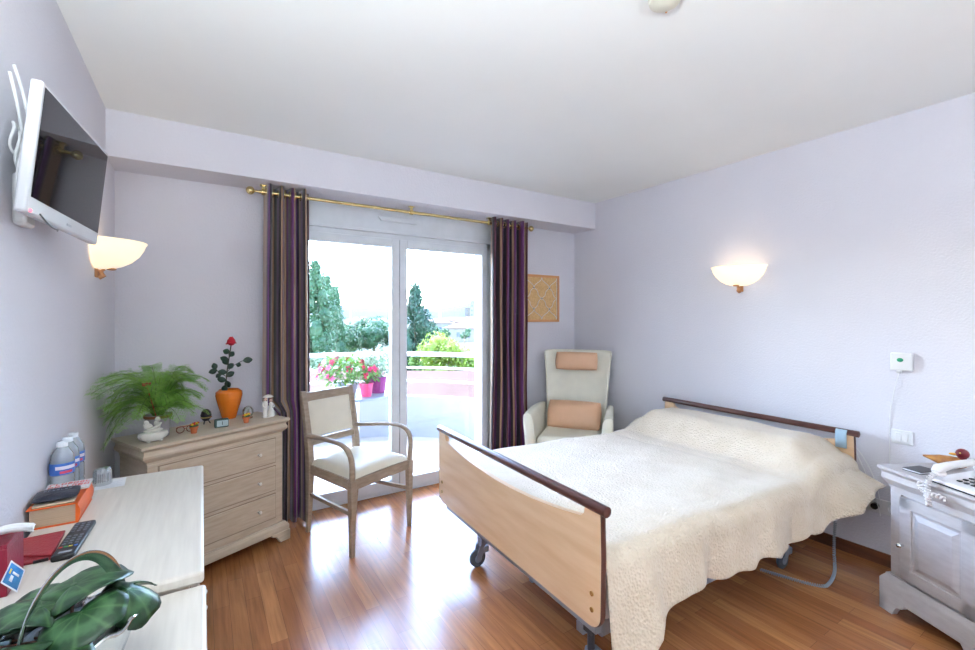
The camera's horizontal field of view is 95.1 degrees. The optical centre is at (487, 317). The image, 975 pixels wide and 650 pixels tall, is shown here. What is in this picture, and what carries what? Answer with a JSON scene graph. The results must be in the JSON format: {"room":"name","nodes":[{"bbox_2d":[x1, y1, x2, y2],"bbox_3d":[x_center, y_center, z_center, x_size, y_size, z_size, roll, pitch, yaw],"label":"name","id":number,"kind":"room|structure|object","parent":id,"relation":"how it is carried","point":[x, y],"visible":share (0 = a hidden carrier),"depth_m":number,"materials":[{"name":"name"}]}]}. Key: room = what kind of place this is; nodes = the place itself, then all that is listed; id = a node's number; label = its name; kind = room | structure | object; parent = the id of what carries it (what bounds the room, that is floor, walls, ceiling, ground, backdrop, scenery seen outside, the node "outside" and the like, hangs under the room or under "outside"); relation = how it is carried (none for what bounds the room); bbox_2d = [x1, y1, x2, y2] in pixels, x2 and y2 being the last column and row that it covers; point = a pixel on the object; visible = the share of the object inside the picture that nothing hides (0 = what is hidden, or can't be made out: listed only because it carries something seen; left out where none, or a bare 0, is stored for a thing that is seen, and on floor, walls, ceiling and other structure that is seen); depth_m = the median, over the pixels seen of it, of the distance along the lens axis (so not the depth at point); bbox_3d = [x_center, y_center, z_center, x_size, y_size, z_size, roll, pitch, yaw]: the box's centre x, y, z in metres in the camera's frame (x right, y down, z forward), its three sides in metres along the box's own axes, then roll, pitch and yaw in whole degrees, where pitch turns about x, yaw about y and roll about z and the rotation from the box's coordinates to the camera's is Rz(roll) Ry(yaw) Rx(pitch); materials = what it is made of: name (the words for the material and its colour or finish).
{"room":"care facility","nodes":[
{"label":"care facility","id":0,"kind":"room"},
{"bbox_2d":[0,0,114,537],"bbox_3d":[-0.765,0.135,0.188,0.220,2.500,6.180,0,0,-33],"label":"wall","id":1,"kind":"structure","parent":0,"point":[57,319],"depth_m":1.45,"materials":[{"name":"paint"}]},
{"bbox_2d":[7,64,34,227],"bbox_3d":[-1.263,-0.466,1.211,0.042,0.422,0.161,0,0,-37],"label":"cables","id":2,"kind":"object","parent":1,"relation":"attached to","point":[18,218],"visible":0.44,"depth_m":1.19,"materials":[{"name":"white plastic"}]},
{"bbox_2d":[13,79,107,244],"bbox_3d":[-1.300,-0.418,1.341,0.127,0.359,0.570,0,0,-28],"label":"television","id":3,"kind":"object","parent":1,"relation":"attached to","point":[62,168],"visible":1,"depth_m":1.24,"materials":[{"name":"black plastic"}]},
{"bbox_2d":[89,236,147,279],"bbox_3d":[-1.800,-0.278,2.196,0.200,0.186,0.367,0,0,-33],"label":"wall sconce","id":4,"kind":"object","parent":1,"relation":"attached to","point":[109,253],"visible":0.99,"depth_m":2.10,"materials":[{"name":"white glass"}]},
{"bbox_2d":[115,171,573,477],"bbox_3d":[-0.723,0.135,3.716,3.653,2.500,0.280,0,0,-33],"label":"wall","id":5,"kind":"structure","parent":0,"point":[196,285],"depth_m":2.85,"materials":[{"name":"paint"}]},
{"bbox_2d":[106,108,594,233],"bbox_3d":[-0.569,-0.990,3.476,3.653,0.250,0.290,0,0,-33],"label":"ceiling beam","id":6,"kind":"structure","parent":5,"relation":"attached to","point":[135,143],"depth_m":2.95,"materials":[{"name":"paint"}]},
{"bbox_2d":[246,184,533,231],"bbox_3d":[-0.562,-0.830,3.481,2.335,0.071,0.050,0,0,-33],"label":"curtain rod","id":7,"kind":"object","parent":5,"relation":"attached to","point":[250,190],"visible":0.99,"depth_m":3.32,"materials":[{"name":"gold metal"}]},
{"bbox_2d":[262,183,309,521],"bbox_3d":[-1.332,0.250,2.987,0.314,2.230,0.142,0,0,-33],"label":"curtain","id":8,"kind":"object","parent":7,"relation":"hanging from","point":[286,301],"visible":0.81,"depth_m":2.98,"materials":[{"name":"purple fabric"}]},
{"bbox_2d":[489,217,527,449],"bbox_3d":[0.181,0.250,3.960,0.410,2.230,0.145,0,0,-33],"label":"curtain","id":9,"kind":"object","parent":7,"relation":"hanging from","point":[508,245],"visible":0.91,"depth_m":3.95,"materials":[{"name":"purple fabric"}]},
{"bbox_2d":[309,200,490,510],"bbox_3d":[-0.755,0.260,3.624,1.760,2.250,0.240,0,0,-33],"label":"door","id":10,"kind":"structure","parent":5,"relation":"in","point":[399,232],"depth_m":3.55,"materials":[{"name":"white plastic"}]},
{"bbox_2d":[378,216,418,224],"bbox_3d":[-0.702,-0.772,3.542,0.346,0.035,0.024,0,0,-33],"label":"air vent","id":11,"kind":"object","parent":10,"relation":"attached to","point":[385,220],"depth_m":3.53,"materials":[{"name":"white plastic"}]},
{"bbox_2d":[528,274,558,321],"bbox_3d":[0.525,-0.190,4.333,0.441,0.456,0.023,0,0,-33],"label":"cork board","id":12,"kind":"object","parent":5,"relation":"attached to","point":[543,290],"visible":0.85,"depth_m":4.35,"materials":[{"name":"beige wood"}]},
{"bbox_2d":[313,436,474,492],"bbox_3d":[-1.603,1.461,4.209,4.120,0.128,2.060,0,0,-33],"label":"floor","id":13,"kind":"structure","parent":0,"point":[425,456],"depth_m":4.74,"materials":[{"name":"tile"}]},
{"bbox_2d":[354,389,388,427],"bbox_3d":[-1.173,1.039,3.992,0.610,0.716,0.610,0,0,-33],"label":"table","id":14,"kind":"object","parent":13,"relation":"on","point":[357,396],"visible":0.27,"depth_m":3.92,"materials":[{"name":"grey metal"}]},
{"bbox_2d":[312,353,374,394],"bbox_3d":[-1.243,0.491,3.937,0.584,0.377,0.421,0,0,-33],"label":"flower pot","id":15,"kind":"object","parent":14,"relation":"on","point":[330,377],"visible":0.81,"depth_m":3.87,"materials":[{"name":"plant"}]},
{"bbox_2d":[358,364,380,396],"bbox_3d":[-1.004,0.541,3.868,0.217,0.278,0.195,0,0,-33],"label":"flower pot","id":16,"kind":"object","parent":14,"relation":"on","point":[366,387],"visible":1,"depth_m":3.84,"materials":[{"name":"plastic"}]},
{"bbox_2d":[359,346,388,393],"bbox_3d":[-1.002,0.470,4.079,0.383,0.420,0.347,0,0,-33],"label":"flower pot","id":17,"kind":"object","parent":14,"relation":"on","point":[378,387],"visible":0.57,"depth_m":4.02,"materials":[{"name":"plastic"}]},
{"bbox_2d":[320,395,474,440],"bbox_3d":[-1.598,1.161,4.201,4.080,0.472,2.040,0,0,-33],"label":"parapet","id":18,"kind":"object","parent":13,"relation":"on","point":[425,413],"visible":0.15,"depth_m":5.22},
{"bbox_2d":[310,352,474,389],"bbox_3d":[-1.643,0.664,4.272,3.987,0.521,1.801,0,0,-33],"label":"balcony railing","id":19,"kind":"object","parent":18,"relation":"on","point":[348,354],"visible":0.21,"depth_m":5.23,"materials":[{"name":"white metal"}]},
{"bbox_2d":[56,0,974,202],"bbox_3d":[0.870,-1.190,1.227,4.153,0.150,6.230,0,0,-33],"label":"ceiling","id":20,"kind":"structure","parent":0,"point":[593,101],"depth_m":2.02,"materials":[{"name":"paint"}]},
{"bbox_2d":[648,0,679,12],"bbox_3d":[0.611,-1.093,1.536,0.110,0.043,0.110,0,0,-33],"label":"smoke detector","id":21,"kind":"object","parent":20,"relation":"attached to","point":[658,6],"visible":1,"depth_m":1.53,"materials":[{"name":"beige plastic"}]},
{"bbox_2d":[200,483,962,649],"bbox_3d":[0.945,1.445,1.109,4.153,0.120,5.950,0,0,-33],"label":"floor","id":22,"kind":"structure","parent":0,"point":[416,586],"depth_m":2.19,"materials":[{"name":"laminate"}]},
{"bbox_2d":[0,465,207,608],"bbox_3d":[-1.114,1.000,1.368,0.432,0.770,0.935,0,0,-33],"label":"desk","id":23,"kind":"object","parent":22,"relation":"on","point":[152,524],"visible":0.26,"depth_m":1.27,"materials":[{"name":"white wood"}]},
{"bbox_2d":[0,523,35,597],"bbox_3d":[-1.105,0.545,1.020,0.095,0.140,0.110,0,0,-33],"label":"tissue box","id":24,"kind":"object","parent":23,"relation":"on","point":[11,535],"visible":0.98,"depth_m":1.02,"materials":[{"name":"red cardboard"}]},
{"bbox_2d":[0,560,24,591],"bbox_3d":[-1.055,0.575,0.992,0.010,0.073,0.039,0,0,38],"label":"picture card","id":25,"kind":"object","parent":24,"relation":"attached to","point":[12,578],"visible":1,"depth_m":0.99,"materials":[{"name":"blue paper"}]},
{"bbox_2d":[9,571,18,581],"bbox_3d":[-1.053,0.574,0.992,0.003,0.022,0.017,0,0,23],"label":"print","id":26,"kind":"object","parent":25,"relation":"attached to","point":[13,575],"depth_m":0.99},
{"bbox_2d":[23,530,64,565],"bbox_3d":[-1.188,0.608,1.174,0.090,0.014,0.162,0,0,-35],"label":"case","id":27,"kind":"object","parent":23,"relation":"on","point":[40,548],"visible":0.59,"depth_m":1.17,"materials":[{"name":"red leather"}]},
{"bbox_2d":[26,483,93,531],"bbox_3d":[-1.332,0.585,1.398,0.118,0.060,0.200,0,0,-33],"label":"thick dictionary","id":28,"kind":"object","parent":23,"relation":"on","point":[68,513],"visible":0.66,"depth_m":1.33,"materials":[{"name":"orange paper"}]},
{"bbox_2d":[32,496,76,509],"bbox_3d":[-1.324,0.552,1.375,0.092,0.005,0.141,0,0,-37],"label":"notebook","id":29,"kind":"object","parent":28,"relation":"on","point":[72,499],"visible":0.43,"depth_m":1.33,"materials":[{"name":"beige paper"}]},
{"bbox_2d":[31,485,80,503],"bbox_3d":[-1.319,0.539,1.367,0.105,0.020,0.110,0,0,-38],"label":"pouch","id":30,"kind":"object","parent":29,"relation":"on","point":[60,493],"visible":1,"depth_m":1.35,"materials":[{"name":"leather"}]},
{"bbox_2d":[45,478,92,489],"bbox_3d":[-1.371,0.551,1.461,0.110,0.007,0.087,0,0,-35],"label":"magazine","id":31,"kind":"object","parent":28,"relation":"on","point":[85,483],"visible":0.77,"depth_m":1.47,"materials":[{"name":"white paper"}]},
{"bbox_2d":[49,441,74,484],"bbox_3d":[-1.431,0.515,1.500,0.065,0.199,0.064,0,0,-3],"label":"water bottle","id":32,"kind":"object","parent":23,"relation":"on","point":[64,466],"visible":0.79,"depth_m":1.50,"materials":[{"name":"clear plastic"}]},
{"bbox_2d":[55,463,74,470],"bbox_3d":[-1.407,0.497,1.488,0.012,0.011,0.050,0,0,27],"label":"print","id":33,"kind":"object","parent":32,"relation":"on","point":[66,466],"depth_m":1.48},
{"bbox_2d":[55,436,79,483],"bbox_3d":[-1.468,0.515,1.559,0.065,0.199,0.064,0,0,-3],"label":"water bottle","id":34,"kind":"object","parent":23,"relation":"on","point":[69,439],"visible":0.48,"depth_m":1.57,"materials":[{"name":"clear plastic"}]},
{"bbox_2d":[50,520,95,562],"bbox_3d":[-1.131,0.606,1.223,0.048,0.018,0.224,0,0,-31],"label":"remote control","id":35,"kind":"object","parent":23,"relation":"on","point":[74,540],"visible":1,"depth_m":1.20,"materials":[{"name":"black plastic"}]},
{"bbox_2d":[61,432,84,482],"bbox_3d":[-1.504,0.515,1.619,0.065,0.199,0.064,0,0,-3],"label":"water bottle","id":36,"kind":"object","parent":23,"relation":"on","point":[75,435],"visible":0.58,"depth_m":1.63,"materials":[{"name":"clear plastic"}]},
{"bbox_2d":[94,477,126,490],"bbox_3d":[-1.398,0.614,1.655,0.085,0.001,0.105,0,0,-36],"label":"paper sheet","id":37,"kind":"object","parent":23,"relation":"on","point":[117,482],"visible":0.98,"depth_m":1.65,"materials":[{"name":"white paper"}]},
{"bbox_2d":[92,466,111,485],"bbox_3d":[-1.423,0.584,1.648,0.058,0.059,0.058,0,0,-33],"label":"cup","id":38,"kind":"object","parent":37,"relation":"on","point":[108,468],"visible":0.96,"depth_m":1.65,"materials":[{"name":"clear glass"}]},
{"bbox_2d":[124,585,206,649],"bbox_3d":[-0.634,1.014,0.622,0.436,0.742,0.831,0,0,-33],"label":"desk","id":39,"kind":"object","parent":22,"relation":"on","point":[180,622],"visible":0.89,"depth_m":0.93,"materials":[{"name":"white wood"}]},
{"bbox_2d":[0,550,138,649],"bbox_3d":[-0.710,0.524,0.757,0.193,0.238,0.193,0,0,-33],"label":"basket","id":40,"kind":"object","parent":39,"relation":"on","point":[117,640],"visible":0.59,"depth_m":0.76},
{"bbox_2d":[0,564,160,649],"bbox_3d":[-0.726,0.541,0.719,0.324,0.164,0.284,0,0,-33],"label":"plant","id":41,"kind":"object","parent":40,"relation":"in","point":[118,601],"visible":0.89,"depth_m":0.75,"materials":[{"name":"green plant"}]},
{"bbox_2d":[111,412,289,565],"bbox_3d":[-1.600,1.006,2.566,0.367,0.757,0.790,0,0,32],"label":"dresser","id":42,"kind":"object","parent":22,"relation":"on","point":[241,462],"visible":0.7,"depth_m":2.52,"materials":[{"name":"beige paint"}]},
{"bbox_2d":[84,362,210,450],"bbox_3d":[-1.712,0.442,2.320,0.484,0.418,0.789,0,0,-33],"label":"potted fern","id":43,"kind":"object","parent":42,"relation":"on","point":[156,394],"visible":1,"depth_m":2.28,"materials":[{"name":"plant"}]},
{"bbox_2d":[144,412,170,436],"bbox_3d":[-1.745,0.568,2.362,0.116,0.120,0.116,0,0,-33],"label":"pot","id":44,"kind":"object","parent":43,"relation":"on","point":[150,417],"depth_m":2.34,"materials":[{"name":"white ceramic"}]},
{"bbox_2d":[137,416,168,442],"bbox_3d":[-1.705,0.568,2.275,0.097,0.123,0.136,0,0,32],"label":"figurine","id":45,"kind":"object","parent":42,"relation":"on","point":[151,433],"visible":1,"depth_m":2.25,"materials":[{"name":"white ceramic"}]},
{"bbox_2d":[176,425,190,432],"bbox_3d":[-1.667,0.609,2.455,0.028,0.038,0.090,0,0,37],"label":"spectacles","id":46,"kind":"object","parent":42,"relation":"on","point":[186,426],"visible":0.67,"depth_m":2.44,"materials":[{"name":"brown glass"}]},
{"bbox_2d":[189,422,198,433],"bbox_3d":[-1.600,0.598,2.434,0.046,0.060,0.046,0,0,-33],"label":"flower pot","id":47,"kind":"object","parent":42,"relation":"on","point":[193,427],"visible":1,"depth_m":2.42,"materials":[{"name":"ceramic"}]},
{"bbox_2d":[200,409,211,424],"bbox_3d":[-1.673,0.585,2.651,0.059,0.089,0.059,0,0,-33],"label":"egg ornament","id":48,"kind":"object","parent":42,"relation":"on","point":[205,417],"visible":0.97,"depth_m":2.63,"materials":[{"name":"ceramic"}]},
{"bbox_2d":[214,418,228,427],"bbox_3d":[-1.530,0.603,2.564,0.072,0.050,0.033,0,0,-38],"label":"desk clock","id":49,"kind":"object","parent":42,"relation":"on","point":[221,422],"visible":1,"depth_m":2.55,"materials":[{"name":"black plastic"}]},
{"bbox_2d":[215,388,242,418],"bbox_3d":[-1.623,0.537,2.802,0.151,0.181,0.151,0,0,-33],"label":"vase","id":50,"kind":"object","parent":42,"relation":"on","point":[228,401],"visible":0.94,"depth_m":2.75,"materials":[{"name":"ceramic"}]},
{"bbox_2d":[209,337,252,390],"bbox_3d":[-1.613,0.361,2.807,0.241,0.491,0.060,0,0,-33],"label":"rose","id":51,"kind":"object","parent":50,"relation":"in","point":[231,341],"visible":0.98,"depth_m":2.79,"materials":[{"name":"green plant"}]},
{"bbox_2d":[242,413,250,422],"bbox_3d":[-1.447,0.599,2.677,0.044,0.058,0.044,0,0,-33],"label":"flower pot","id":52,"kind":"object","parent":42,"relation":"on","point":[245,417],"visible":1,"depth_m":2.66,"materials":[{"name":"ceramic"}]},
{"bbox_2d":[242,406,253,418],"bbox_3d":[-1.504,0.590,2.801,0.062,0.077,0.062,0,0,-33],"label":"ornament","id":53,"kind":"object","parent":42,"relation":"on","point":[251,416],"visible":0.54,"depth_m":2.81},
{"bbox_2d":[262,394,274,417],"bbox_3d":[-1.392,0.556,2.837,0.078,0.143,0.064,0,0,-26],"label":"figurine","id":54,"kind":"object","parent":42,"relation":"on","point":[270,412],"visible":1,"depth_m":2.82,"materials":[{"name":"white ceramic"}]},
{"bbox_2d":[300,384,412,558],"bbox_3d":[-0.876,0.932,2.925,0.578,0.905,0.548,0,0,33],"label":"wooden armchair","id":55,"kind":"object","parent":22,"relation":"on","point":[324,411],"visible":1,"depth_m":2.89,"materials":[{"name":"beige wood"}]},
{"bbox_2d":[523,349,613,444],"bbox_3d":[0.741,0.840,3.860,0.707,1.090,0.746,0,0,19],"label":"armchair","id":56,"kind":"object","parent":22,"relation":"on","point":[577,380],"visible":0.8,"depth_m":3.98,"materials":[{"name":"beige fabric"}]},
{"bbox_2d":[537,426,601,442],"bbox_3d":[0.711,1.020,3.772,0.500,0.130,0.505,0,0,19],"label":"seat cushion","id":57,"kind":"object","parent":56,"relation":"on","point":[544,433],"depth_m":3.72,"materials":[{"name":"white fabric"}]},
{"bbox_2d":[547,400,600,430],"bbox_3d":[0.756,0.845,3.902,0.470,0.250,0.120,0,-24,22],"label":"lumbar cushion","id":58,"kind":"object","parent":56,"relation":"on","point":[572,415],"depth_m":3.85,"materials":[{"name":"fabric"}]},
{"bbox_2d":[555,352,597,369],"bbox_3d":[0.807,0.390,4.051,0.380,0.165,0.085,0,-12,19],"label":"pillow","id":59,"kind":"object","parent":56,"relation":"on","point":[563,360],"depth_m":4.02,"materials":[{"name":"fabric"}]},
{"bbox_2d":[437,397,860,649],"bbox_3d":[0.911,1.006,2.563,2.021,0.756,1.344,0,0,-31],"label":"bed","id":60,"kind":"object","parent":22,"relation":"on","point":[560,550],"visible":0.59,"depth_m":1.85,"materials":[{"name":"brown wood"}]},
{"bbox_2d":[605,574,609,618],"bbox_3d":[0.900,0.957,2.556,1.900,0.214,1.250,0,0,-31],"label":"mattress","id":61,"kind":"object","parent":60,"relation":"on","point":[607,604],"visible":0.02,"depth_m":1.55,"materials":[{"name":"grey fabric"}]},
{"bbox_2d":[439,407,885,649],"bbox_3d":[0.932,0.949,2.531,1.992,0.566,1.521,0,0,-31],"label":"bedspread","id":62,"kind":"object","parent":61,"relation":"on","point":[693,497],"visible":0.92,"depth_m":2.18,"materials":[{"name":"beige fabric"}]},
{"bbox_2d":[760,520,836,587],"bbox_3d":[1.758,1.247,2.391,0.515,0.269,0.211,0,0,-12],"label":"bed leg","id":63,"kind":"object","parent":60,"relation":"attached to","point":[833,575],"visible":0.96,"depth_m":2.39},
{"bbox_2d":[835,428,846,448],"bbox_3d":[2.056,0.702,2.578,0.054,0.126,0.063,0,0,-31],"label":"strap","id":64,"kind":"object","parent":60,"relation":"hanging from","point":[840,434],"visible":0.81,"depth_m":2.57,"materials":[{"name":"fabric"}]},
{"bbox_2d":[877,462,974,649],"bbox_3d":[2.088,1.044,1.931,0.415,0.681,0.470,0,0,-5],"label":"nightstand","id":65,"kind":"object","parent":22,"relation":"on","point":[931,576],"visible":0.93,"depth_m":1.92,"materials":[{"name":"beige paint"}]},
{"bbox_2d":[902,465,930,474],"bbox_3d":[1.986,0.698,2.046,0.106,0.012,0.075,0,0,-13],"label":"notebook","id":66,"kind":"object","parent":65,"relation":"on","point":[920,470],"visible":0.8,"depth_m":2.04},
{"bbox_2d":[916,459,974,505],"bbox_3d":[1.994,0.700,1.843,0.274,0.197,0.208,0,0,-2],"label":"telephone","id":67,"kind":"object","parent":65,"relation":"on","point":[964,482],"visible":1,"depth_m":1.88,"materials":[{"name":"white plastic"}]},
{"bbox_2d":[923,449,969,468],"bbox_3d":[2.158,0.655,2.100,0.157,0.097,0.068,0,0,36],"label":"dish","id":68,"kind":"object","parent":65,"relation":"on","point":[962,454],"visible":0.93,"depth_m":2.08,"materials":[{"name":"orange wood"}]},
{"bbox_2d":[574,93,974,554],"bbox_3d":[2.498,0.135,2.274,0.220,2.500,6.180,0,0,-33],"label":"wall","id":69,"kind":"structure","parent":0,"point":[864,234],"depth_m":2.79,"materials":[{"name":"paint"}]},
{"bbox_2d":[711,264,767,292],"bbox_3d":[1.713,-0.268,3.113,0.200,0.186,0.367,0,0,-33],"label":"wall sconce","id":70,"kind":"object","parent":69,"relation":"attached to","point":[738,275],"visible":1,"depth_m":3.05,"materials":[{"name":"white glass"}]},
{"bbox_2d":[808,532,890,567],"bbox_3d":[2.420,1.350,2.180,0.014,0.070,5.666,0,0,-33],"label":"baseboard","id":71,"kind":"structure","parent":69,"relation":"attached to","point":[870,554],"depth_m":2.60,"materials":[{"name":"brown wood"}]},
{"bbox_2d":[867,498,890,515],"bbox_3d":[2.210,1.060,2.488,0.035,0.080,0.160,0,0,-33],"label":"wall socket","id":72,"kind":"object","parent":69,"relation":"attached to","point":[886,505],"visible":0.61,"depth_m":2.50,"materials":[{"name":"white plastic"}]},
{"bbox_2d":[856,447,881,515],"bbox_3d":[2.155,0.914,2.535,0.018,0.383,0.135,0,0,-34],"label":"power cable","id":73,"kind":"object","parent":72,"relation":"attached to","point":[856,447],"visible":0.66,"depth_m":2.52,"materials":[{"name":"plastic"}]},
{"bbox_2d":[889,352,913,463],"bbox_3d":[2.250,0.615,2.431,0.030,0.850,0.103,0,0,-33],"label":"button","id":74,"kind":"object","parent":69,"relation":"attached to","point":[900,362],"visible":0.94,"depth_m":2.43,"materials":[{"name":"white plastic"}]},
{"bbox_2d":[891,429,912,445],"bbox_3d":[2.259,0.650,2.432,0.013,0.076,0.090,0,0,-33],"label":"light switch","id":75,"kind":"object","parent":69,"relation":"attached to","point":[897,436],"visible":1,"depth_m":2.43,"materials":[{"name":"white plastic"}]},
{"label":"outside","id":76,"kind":"structure","parent":0,"visible":0},
{"bbox_2d":[330,324,474,370],"bbox_3d":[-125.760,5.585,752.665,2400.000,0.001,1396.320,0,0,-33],"label":"ground","id":77,"kind":"structure","parent":76,"point":[470,345],"depth_m":81.68,"materials":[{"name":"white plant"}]},
{"bbox_2d":[309,255,337,358],"bbox_3d":[-9.969,0.963,26.060,2.406,9.249,2.298,0,0,26],"label":"poplar tree","id":78,"kind":"object","parent":77,"relation":"on","point":[321,325],"visible":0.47,"depth_m":25.70,"materials":[{"name":"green plant"}]},
{"bbox_2d":[313,272,344,352],"bbox_3d":[-10.617,1.255,29.454,2.351,8.665,2.316,0,0,-33],"label":"poplar tree","id":79,"kind":"object","parent":77,"relation":"on","point":[328,278],"visible":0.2,"depth_m":29.48,"materials":[{"name":"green plant"}]},
{"bbox_2d":[310,351,349,370],"bbox_3d":[-6.552,3.461,18.181,3.539,4.260,3.869,0,0,-14],"label":"tree","id":80,"kind":"object","parent":77,"relation":"on","point":[314,362],"visible":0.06,"depth_m":17.69,"materials":[{"name":"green plant"}]},
{"bbox_2d":[330,284,348,352],"bbox_3d":[-11.200,1.532,33.067,1.832,8.110,1.857,0,0,-33],"label":"poplar tree","id":81,"kind":"object","parent":77,"relation":"on","point":[340,348],"visible":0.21,"depth_m":32.82,"materials":[{"name":"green plant"}]},
{"bbox_2d":[344,319,358,326],"bbox_3d":[-37.673,2.885,124.000,8.800,5.400,8.800,0,0,-13],"label":"house","id":82,"kind":"structure","parent":77,"relation":"on","point":[348,320],"depth_m":122.31,"materials":[{"name":"tile"}]},
{"bbox_2d":[343,314,388,351],"bbox_3d":[-9.873,2.629,37.743,6.062,5.925,6.799,0,0,-26],"label":"umbrella pine","id":83,"kind":"object","parent":77,"relation":"on","point":[362,334],"visible":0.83,"depth_m":36.32,"materials":[{"name":"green plant"}]},
{"bbox_2d":[359,356,388,370],"bbox_3d":[-5.460,3.716,22.560,3.077,3.751,2.464,0,0,-33],"label":"leafy tree","id":84,"kind":"object","parent":77,"relation":"on","point":[376,356],"visible":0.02,"depth_m":21.99,"materials":[{"name":"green plant"}]},
{"bbox_2d":[310,303,469,320],"bbox_3d":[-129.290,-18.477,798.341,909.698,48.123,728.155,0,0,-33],"label":"hills","id":85,"kind":"structure","parent":77,"relation":"on","point":[458,310],"depth_m":711.48,"materials":[{"name":"white"}]},
{"bbox_2d":[310,371,474,397],"bbox_3d":[-2.268,3.460,11.300,9.800,4.250,5.400,0,0,-1],"label":"parapet","id":86,"kind":"structure","parent":77,"relation":"on","point":[413,388],"depth_m":10.77,"materials":[{"name":"concrete"}]},
{"bbox_2d":[407,350,429,370],"bbox_3d":[-3.505,3.658,25.923,1.993,3.865,2.299,0,0,-25],"label":"leafy tree","id":87,"kind":"object","parent":77,"relation":"on","point":[413,359],"visible":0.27,"depth_m":25.54,"materials":[{"name":"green plant"}]},
{"bbox_2d":[407,280,435,370],"bbox_3d":[-4.778,1.453,30.096,2.645,8.270,2.668,0,0,1],"label":"leafy tree","id":88,"kind":"object","parent":77,"relation":"on","point":[419,325],"visible":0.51,"depth_m":29.55,"materials":[{"name":"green plant"}]},
{"bbox_2d":[427,321,438,343],"bbox_3d":[-4.372,2.886,34.516,2.387,5.406,2.214,0,0,-33],"label":"leafy tree","id":89,"kind":"object","parent":77,"relation":"on","point":[434,324],"visible":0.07,"depth_m":33.88,"materials":[{"name":"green plant"}]},
{"bbox_2d":[429,318,451,332],"bbox_3d":[-18.796,2.885,166.000,9.800,5.400,8.800,0,0,-24],"label":"house","id":90,"kind":"structure","parent":77,"relation":"on","point":[440,322],"depth_m":163.27,"materials":[{"name":"tile"}]},
{"bbox_2d":[440,328,450,336],"bbox_3d":[-9.653,3.913,99.156,2.945,3.359,2.903,0,0,-33],"label":"tree","id":91,"kind":"object","parent":77,"relation":"on","point":[446,331],"visible":0.59,"depth_m":98.40,"materials":[{"name":"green plant"}]},
{"bbox_2d":[417,331,474,370],"bbox_3d":[-1.623,3.110,22.038,3.557,4.961,3.562,0,0,8],"label":"leafy tree","id":92,"kind":"object","parent":77,"relation":"on","point":[438,343],"visible":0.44,"depth_m":21.27,"materials":[{"name":"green plant"}]},
{"bbox_2d":[443,317,459,321],"bbox_3d":[-17.670,2.585,222.000,11.800,6.000,8.800,0,0,-22],"label":"house","id":93,"kind":"structure","parent":77,"relation":"on","point":[450,319],"depth_m":219.28,"materials":[{"name":"tile"}]},
{"bbox_2d":[443,321,474,341],"bbox_3d":[-5.303,3.185,110.000,8.800,4.800,8.800,0,0,24],"label":"house","id":94,"kind":"structure","parent":77,"relation":"on","point":[456,329],"depth_m":106.56,"materials":[{"name":"tile"}]},
{"bbox_2d":[454,317,474,323],"bbox_3d":[-5.415,2.585,138.000,9.800,6.000,8.800,0,0,0],"label":"house","id":95,"kind":"structure","parent":77,"relation":"on","point":[470,319],"depth_m":134.80,"materials":[{"name":"tile"}]},
{"bbox_2d":[460,328,470,346],"bbox_3d":[-4.330,3.756,87.406,2.387,3.671,2.327,0,0,7],"label":"tree","id":96,"kind":"object","parent":77,"relation":"on","point":[466,333],"visible":0.99,"depth_m":87.04,"materials":[{"name":"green plant"}]},
{"bbox_2d":[465,308,469,316],"bbox_3d":[-11.469,-0.665,310.000,8.400,12.500,9.400,0,0,-3],"label":"apartment block","id":97,"kind":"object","parent":77,"relation":"on","point":[467,310],"visible":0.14,"depth_m":305.33,"materials":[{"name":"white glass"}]},
{"bbox_2d":[469,300,474,316],"bbox_3d":[-6.390,-3.165,300.000,11.400,17.500,9.400,0,0,-3],"label":"apartment block","id":98,"kind":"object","parent":77,"relation":"on","point":[472,302],"visible":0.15,"depth_m":295.36,"materials":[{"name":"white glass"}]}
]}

